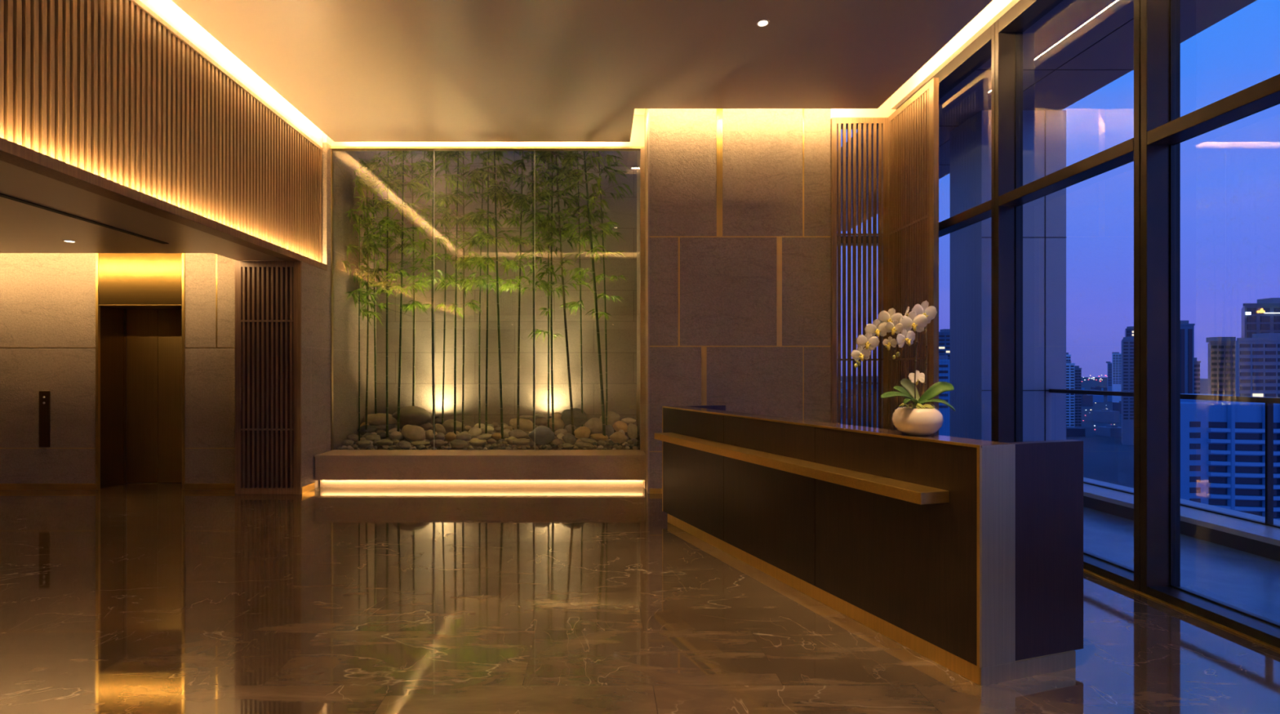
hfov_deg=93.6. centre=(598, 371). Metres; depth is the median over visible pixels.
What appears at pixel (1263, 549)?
trim
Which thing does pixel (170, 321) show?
door
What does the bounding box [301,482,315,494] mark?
baseboard
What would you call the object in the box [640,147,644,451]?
trim
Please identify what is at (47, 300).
wall
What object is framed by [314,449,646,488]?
planter
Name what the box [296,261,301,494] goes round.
trim
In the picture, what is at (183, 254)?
trim
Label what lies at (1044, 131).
column
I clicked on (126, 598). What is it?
floor
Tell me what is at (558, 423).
rock
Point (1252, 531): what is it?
trim
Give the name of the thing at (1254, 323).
tower
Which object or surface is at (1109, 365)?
tower
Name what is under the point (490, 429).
rock
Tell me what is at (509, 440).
rock
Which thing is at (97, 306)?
trim
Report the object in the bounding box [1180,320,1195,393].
tower
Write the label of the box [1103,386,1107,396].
building
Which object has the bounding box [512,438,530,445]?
rock
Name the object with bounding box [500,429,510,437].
rock
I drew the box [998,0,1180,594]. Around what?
window
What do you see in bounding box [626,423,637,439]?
rock
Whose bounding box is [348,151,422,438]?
bamboo
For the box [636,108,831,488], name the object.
wall
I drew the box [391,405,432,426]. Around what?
rock
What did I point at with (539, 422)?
rock
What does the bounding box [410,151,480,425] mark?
bamboo
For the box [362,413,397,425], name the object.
rock
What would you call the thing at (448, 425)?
rock
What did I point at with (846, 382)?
building
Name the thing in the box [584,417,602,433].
rock
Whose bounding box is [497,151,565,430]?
bamboo
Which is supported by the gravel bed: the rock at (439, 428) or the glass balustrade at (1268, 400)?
the rock at (439, 428)
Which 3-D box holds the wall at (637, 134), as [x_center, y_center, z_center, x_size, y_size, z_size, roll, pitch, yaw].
[-1.450,-3.138,7.910,4.100,0.424,0.120,0,0,0]
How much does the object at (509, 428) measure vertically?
0.122 m
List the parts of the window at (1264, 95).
sill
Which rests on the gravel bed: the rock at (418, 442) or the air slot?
the rock at (418, 442)
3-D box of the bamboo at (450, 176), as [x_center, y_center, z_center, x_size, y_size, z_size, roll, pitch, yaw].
[-2.272,-1.501,8.450,1.152,5.032,0.863,0,0,0]
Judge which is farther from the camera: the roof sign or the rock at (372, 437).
the roof sign
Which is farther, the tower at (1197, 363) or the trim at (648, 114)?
the tower at (1197, 363)
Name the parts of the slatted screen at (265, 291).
rail, cross rail, cross rail, rail, backing panel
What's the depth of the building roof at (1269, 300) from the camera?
303.70 m
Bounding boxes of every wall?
[0,253,285,484]
[139,0,376,488]
[331,115,644,151]
[376,151,636,426]
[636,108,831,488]
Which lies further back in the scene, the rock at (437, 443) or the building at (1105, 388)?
the building at (1105, 388)
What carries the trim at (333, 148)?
attached to the wall at (637, 134)
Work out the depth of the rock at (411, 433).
8.30 m
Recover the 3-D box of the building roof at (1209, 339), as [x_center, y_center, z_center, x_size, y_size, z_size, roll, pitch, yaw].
[369.133,-18.596,356.000,10.111,2.970,7.200,0,0,0]
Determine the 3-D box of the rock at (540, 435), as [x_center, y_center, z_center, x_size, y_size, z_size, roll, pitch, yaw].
[-0.780,0.884,8.242,0.375,0.290,0.276,0,0,0]
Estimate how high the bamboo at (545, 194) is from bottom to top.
5.209 m
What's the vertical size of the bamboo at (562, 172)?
5.308 m
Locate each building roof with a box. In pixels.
[939,328,950,332]
[1206,337,1235,342]
[1252,333,1279,337]
[1257,297,1279,303]
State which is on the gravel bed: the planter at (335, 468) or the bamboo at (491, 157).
the bamboo at (491, 157)
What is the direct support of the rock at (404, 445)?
on the gravel bed
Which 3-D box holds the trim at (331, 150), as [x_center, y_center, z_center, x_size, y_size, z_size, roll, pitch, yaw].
[-3.494,-0.930,7.865,0.012,3.940,0.050,0,0,0]
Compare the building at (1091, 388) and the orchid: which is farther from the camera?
the building at (1091, 388)
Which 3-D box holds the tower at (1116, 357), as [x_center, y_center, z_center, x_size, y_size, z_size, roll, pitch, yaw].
[1262.448,15.481,1462.350,41.162,121.939,25.300,0,0,0]
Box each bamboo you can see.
[341,196,401,446]
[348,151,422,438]
[352,168,402,433]
[355,156,411,413]
[364,151,431,431]
[377,151,450,406]
[395,151,473,439]
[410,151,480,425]
[418,151,494,435]
[434,151,501,431]
[447,151,515,440]
[453,151,516,428]
[459,151,537,439]
[490,151,556,429]
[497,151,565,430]
[514,151,581,427]
[520,151,593,432]
[527,151,597,435]
[548,151,626,436]
[552,151,611,426]
[562,151,633,425]
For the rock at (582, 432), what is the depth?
8.44 m
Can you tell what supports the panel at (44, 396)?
attached to the wall at (47, 300)
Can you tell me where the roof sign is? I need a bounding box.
[1257,308,1265,313]
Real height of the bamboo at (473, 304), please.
4.930 m
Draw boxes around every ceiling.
[0,160,283,260]
[171,0,992,142]
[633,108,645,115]
[836,0,1256,231]
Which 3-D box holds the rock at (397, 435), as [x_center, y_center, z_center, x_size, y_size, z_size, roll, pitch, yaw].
[-2.838,0.915,8.405,0.208,0.146,0.161,0,0,0]
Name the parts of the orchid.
flower stem, flower stem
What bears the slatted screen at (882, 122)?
on the floor at (126, 598)
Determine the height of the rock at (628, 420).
0.084 m
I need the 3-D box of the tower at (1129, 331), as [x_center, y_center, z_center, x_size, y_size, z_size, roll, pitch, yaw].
[590.496,13.945,659.850,39.036,125.010,20.300,0,0,0]
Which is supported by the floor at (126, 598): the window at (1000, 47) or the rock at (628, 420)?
the window at (1000, 47)
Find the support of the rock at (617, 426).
on the gravel bed
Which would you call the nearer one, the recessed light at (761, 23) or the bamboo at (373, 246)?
the recessed light at (761, 23)
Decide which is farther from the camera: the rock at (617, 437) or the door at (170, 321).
the rock at (617, 437)
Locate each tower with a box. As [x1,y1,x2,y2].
[938,328,950,359]
[938,355,950,436]
[1066,352,1071,361]
[1066,361,1075,427]
[1074,365,1081,428]
[1106,361,1111,401]
[1111,352,1121,402]
[1121,337,1133,444]
[1124,326,1133,337]
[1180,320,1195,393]
[1194,357,1200,393]
[1206,337,1235,395]
[1235,333,1279,398]
[1241,297,1279,337]
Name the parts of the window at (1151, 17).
sill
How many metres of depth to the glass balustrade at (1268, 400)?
5.02 m
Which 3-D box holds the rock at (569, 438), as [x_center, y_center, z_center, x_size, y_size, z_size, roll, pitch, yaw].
[-0.406,0.934,8.241,0.224,0.178,0.161,0,0,0]
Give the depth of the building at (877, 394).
1151.18 m
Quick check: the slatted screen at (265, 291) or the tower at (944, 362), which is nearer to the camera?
the slatted screen at (265, 291)
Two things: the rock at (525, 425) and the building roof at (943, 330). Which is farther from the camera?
the building roof at (943, 330)
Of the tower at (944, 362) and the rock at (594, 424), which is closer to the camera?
the rock at (594, 424)
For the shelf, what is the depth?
3.56 m
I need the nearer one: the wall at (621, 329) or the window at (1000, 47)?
the window at (1000, 47)
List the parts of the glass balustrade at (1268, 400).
handrail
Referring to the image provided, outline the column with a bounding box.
[950,110,1066,441]
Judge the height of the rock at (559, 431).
0.110 m
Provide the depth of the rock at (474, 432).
8.54 m
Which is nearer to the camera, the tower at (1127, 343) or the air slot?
the air slot
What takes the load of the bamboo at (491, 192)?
on the gravel bed
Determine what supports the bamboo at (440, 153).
on the gravel bed
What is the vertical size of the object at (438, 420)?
0.113 m
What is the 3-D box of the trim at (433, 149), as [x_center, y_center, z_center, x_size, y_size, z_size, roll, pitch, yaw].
[-2.157,-0.930,7.866,0.006,3.940,0.014,0,0,0]
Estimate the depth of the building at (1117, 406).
1080.12 m
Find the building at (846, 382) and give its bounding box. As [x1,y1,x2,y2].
[845,382,857,389]
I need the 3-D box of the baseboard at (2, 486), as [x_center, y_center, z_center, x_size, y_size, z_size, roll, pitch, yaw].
[-7.817,1.413,7.324,3.365,0.075,0.012,0,0,0]
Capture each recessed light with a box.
[62,240,76,242]
[755,18,769,26]
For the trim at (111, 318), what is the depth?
7.51 m
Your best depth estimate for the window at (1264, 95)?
3.56 m
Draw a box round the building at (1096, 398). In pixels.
[1086,394,1103,402]
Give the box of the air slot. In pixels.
[0,193,168,244]
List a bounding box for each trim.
[95,253,100,489]
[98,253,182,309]
[100,306,123,488]
[123,308,126,484]
[182,253,184,489]
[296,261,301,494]
[329,146,644,150]
[330,149,333,450]
[433,149,434,450]
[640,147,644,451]
[646,112,649,493]
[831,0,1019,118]
[1083,477,1279,546]
[1083,496,1279,561]
[1083,568,1279,651]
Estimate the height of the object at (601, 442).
0.074 m
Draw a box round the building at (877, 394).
[871,394,877,411]
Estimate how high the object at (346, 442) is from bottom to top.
0.096 m
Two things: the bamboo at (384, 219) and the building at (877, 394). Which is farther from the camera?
the building at (877, 394)
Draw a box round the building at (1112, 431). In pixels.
[1096,424,1121,437]
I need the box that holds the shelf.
[654,432,949,505]
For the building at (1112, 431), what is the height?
12.976 m
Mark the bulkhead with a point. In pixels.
(108, 99)
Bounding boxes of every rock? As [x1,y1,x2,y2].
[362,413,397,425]
[364,434,380,441]
[369,423,395,431]
[376,439,393,446]
[388,431,403,440]
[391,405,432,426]
[397,440,411,449]
[400,424,425,441]
[411,440,430,445]
[425,430,437,440]
[430,440,445,447]
[435,423,445,434]
[435,432,444,440]
[442,419,464,432]
[444,431,456,441]
[449,439,467,448]
[455,432,471,441]
[467,426,481,438]
[469,439,486,446]
[475,433,491,439]
[480,426,493,433]
[491,433,501,439]
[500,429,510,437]
[506,436,516,444]
[508,429,527,439]
[509,417,516,429]
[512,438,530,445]
[519,418,533,432]
[528,426,555,444]
[535,417,547,426]
[549,417,564,431]
[554,429,567,435]
[556,433,564,439]
[560,408,588,427]
[561,433,576,444]
[573,426,590,439]
[574,442,594,448]
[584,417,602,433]
[590,433,608,440]
[600,411,619,426]
[609,431,626,444]
[612,421,627,432]
[621,417,635,423]
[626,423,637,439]
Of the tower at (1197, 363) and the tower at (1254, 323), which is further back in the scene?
the tower at (1197, 363)
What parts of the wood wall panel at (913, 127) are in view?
rail, cross rail, cross rail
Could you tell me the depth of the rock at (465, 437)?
8.30 m
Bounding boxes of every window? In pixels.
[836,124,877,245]
[914,19,1022,442]
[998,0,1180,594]
[1146,0,1279,648]
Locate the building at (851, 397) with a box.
[840,396,867,415]
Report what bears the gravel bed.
in the planter at (335, 468)
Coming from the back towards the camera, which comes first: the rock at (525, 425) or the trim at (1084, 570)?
the rock at (525, 425)
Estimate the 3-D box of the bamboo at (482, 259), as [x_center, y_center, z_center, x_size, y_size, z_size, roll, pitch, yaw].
[-1.407,-1.661,8.433,1.157,5.339,0.838,0,0,0]
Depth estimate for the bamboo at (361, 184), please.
8.64 m
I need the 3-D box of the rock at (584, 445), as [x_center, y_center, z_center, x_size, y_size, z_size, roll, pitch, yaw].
[-0.191,0.996,8.046,0.275,0.111,0.186,0,0,0]
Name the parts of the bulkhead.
rail, rail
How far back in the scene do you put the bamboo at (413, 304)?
8.91 m
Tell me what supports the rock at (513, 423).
on the gravel bed
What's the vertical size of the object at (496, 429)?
0.071 m
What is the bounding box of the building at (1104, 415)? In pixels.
[1093,408,1119,422]
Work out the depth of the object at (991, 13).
6.11 m
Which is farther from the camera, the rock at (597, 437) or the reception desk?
the rock at (597, 437)
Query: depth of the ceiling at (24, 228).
5.39 m
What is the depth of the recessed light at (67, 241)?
5.98 m
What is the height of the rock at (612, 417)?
0.291 m
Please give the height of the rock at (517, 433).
0.164 m
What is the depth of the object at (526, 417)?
8.90 m
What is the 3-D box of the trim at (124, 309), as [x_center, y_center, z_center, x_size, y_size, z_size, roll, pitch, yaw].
[-6.190,0.250,7.730,0.180,2.400,0.040,0,0,0]
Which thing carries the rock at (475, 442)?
on the gravel bed
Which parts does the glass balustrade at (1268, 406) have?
handrail, post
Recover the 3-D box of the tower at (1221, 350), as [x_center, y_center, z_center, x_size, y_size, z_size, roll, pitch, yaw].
[378.344,28.184,361.850,43.289,96.531,24.300,0,0,0]
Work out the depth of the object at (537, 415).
8.91 m
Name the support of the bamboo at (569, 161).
on the gravel bed
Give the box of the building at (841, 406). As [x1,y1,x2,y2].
[836,405,852,418]
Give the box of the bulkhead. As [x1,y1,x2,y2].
[0,0,327,271]
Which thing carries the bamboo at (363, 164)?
on the gravel bed
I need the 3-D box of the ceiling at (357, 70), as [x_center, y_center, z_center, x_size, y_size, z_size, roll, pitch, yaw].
[-0.133,-2.985,4.260,6.535,0.070,6.920,0,0,0]
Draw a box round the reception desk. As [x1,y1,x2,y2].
[654,404,1083,686]
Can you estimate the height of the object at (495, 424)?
0.136 m
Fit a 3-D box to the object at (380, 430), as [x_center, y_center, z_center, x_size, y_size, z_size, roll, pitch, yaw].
[-3.179,0.911,8.773,0.196,0.153,0.183,0,0,17]
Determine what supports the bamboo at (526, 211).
on the gravel bed
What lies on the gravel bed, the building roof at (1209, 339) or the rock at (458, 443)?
the rock at (458, 443)
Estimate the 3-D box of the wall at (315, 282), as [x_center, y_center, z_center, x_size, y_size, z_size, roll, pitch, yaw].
[-3.749,-1.850,3.300,0.502,6.600,12.600,0,0,0]
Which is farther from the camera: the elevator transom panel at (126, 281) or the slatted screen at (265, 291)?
the elevator transom panel at (126, 281)
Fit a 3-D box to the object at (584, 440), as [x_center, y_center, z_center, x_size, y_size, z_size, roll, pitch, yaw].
[-0.146,0.963,8.281,0.265,0.117,0.210,0,0,0]
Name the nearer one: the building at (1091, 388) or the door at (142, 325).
the door at (142, 325)
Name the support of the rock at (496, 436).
on the gravel bed
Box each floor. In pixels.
[0,482,1279,713]
[1083,506,1279,623]
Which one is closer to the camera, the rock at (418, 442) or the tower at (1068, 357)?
the rock at (418, 442)
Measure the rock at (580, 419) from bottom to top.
0.302 m
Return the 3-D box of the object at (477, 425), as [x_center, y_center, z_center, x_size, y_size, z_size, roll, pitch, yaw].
[-1.803,0.867,9.095,0.197,0.183,0.226,0,0,-35]
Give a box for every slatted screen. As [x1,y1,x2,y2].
[235,261,296,494]
[831,117,888,429]
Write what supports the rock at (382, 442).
on the gravel bed
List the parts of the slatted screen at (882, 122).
rail, cross rail, cross rail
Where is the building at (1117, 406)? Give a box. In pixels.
[1112,401,1121,413]
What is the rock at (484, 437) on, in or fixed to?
on the gravel bed
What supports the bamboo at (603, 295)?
on the gravel bed
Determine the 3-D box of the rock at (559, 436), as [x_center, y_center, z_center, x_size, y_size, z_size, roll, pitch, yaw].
[-0.532,0.940,8.520,0.116,0.127,0.160,0,0,-39]
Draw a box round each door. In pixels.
[126,309,158,483]
[158,309,182,483]
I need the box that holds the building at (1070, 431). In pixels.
[1066,426,1084,436]
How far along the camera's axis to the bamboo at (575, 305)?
8.89 m
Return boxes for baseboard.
[0,484,95,489]
[184,484,235,489]
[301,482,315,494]
[649,488,662,493]
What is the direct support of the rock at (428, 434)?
on the gravel bed
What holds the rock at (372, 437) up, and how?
on the gravel bed
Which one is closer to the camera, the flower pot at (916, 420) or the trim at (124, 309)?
the flower pot at (916, 420)
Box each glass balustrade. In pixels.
[1048,389,1273,525]
[1266,397,1279,528]
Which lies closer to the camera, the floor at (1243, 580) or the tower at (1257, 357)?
the floor at (1243, 580)
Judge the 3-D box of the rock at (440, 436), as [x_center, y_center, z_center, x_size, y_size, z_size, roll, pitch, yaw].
[-2.213,0.925,8.391,0.136,0.122,0.130,0,0,0]
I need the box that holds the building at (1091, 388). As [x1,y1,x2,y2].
[1090,386,1103,390]
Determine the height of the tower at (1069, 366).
89.101 m
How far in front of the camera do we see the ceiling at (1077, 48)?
6.34 m
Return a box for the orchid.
[850,300,955,411]
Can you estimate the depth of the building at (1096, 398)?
1458.07 m
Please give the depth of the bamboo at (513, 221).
8.61 m
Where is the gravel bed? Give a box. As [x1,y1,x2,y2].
[341,426,639,449]
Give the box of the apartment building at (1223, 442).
[1180,393,1279,520]
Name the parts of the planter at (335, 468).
panel, panel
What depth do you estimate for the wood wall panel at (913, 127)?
6.51 m
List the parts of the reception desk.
edge trim, panel, panel, panel, panel, edge trim, plate, panel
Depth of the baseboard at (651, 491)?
7.09 m
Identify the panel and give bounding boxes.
[39,391,49,447]
[888,77,938,435]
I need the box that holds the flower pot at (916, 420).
[892,403,943,435]
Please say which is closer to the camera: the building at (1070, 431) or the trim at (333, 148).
the trim at (333, 148)
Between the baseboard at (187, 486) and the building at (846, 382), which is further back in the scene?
the building at (846, 382)
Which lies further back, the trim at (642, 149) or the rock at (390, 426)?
the rock at (390, 426)

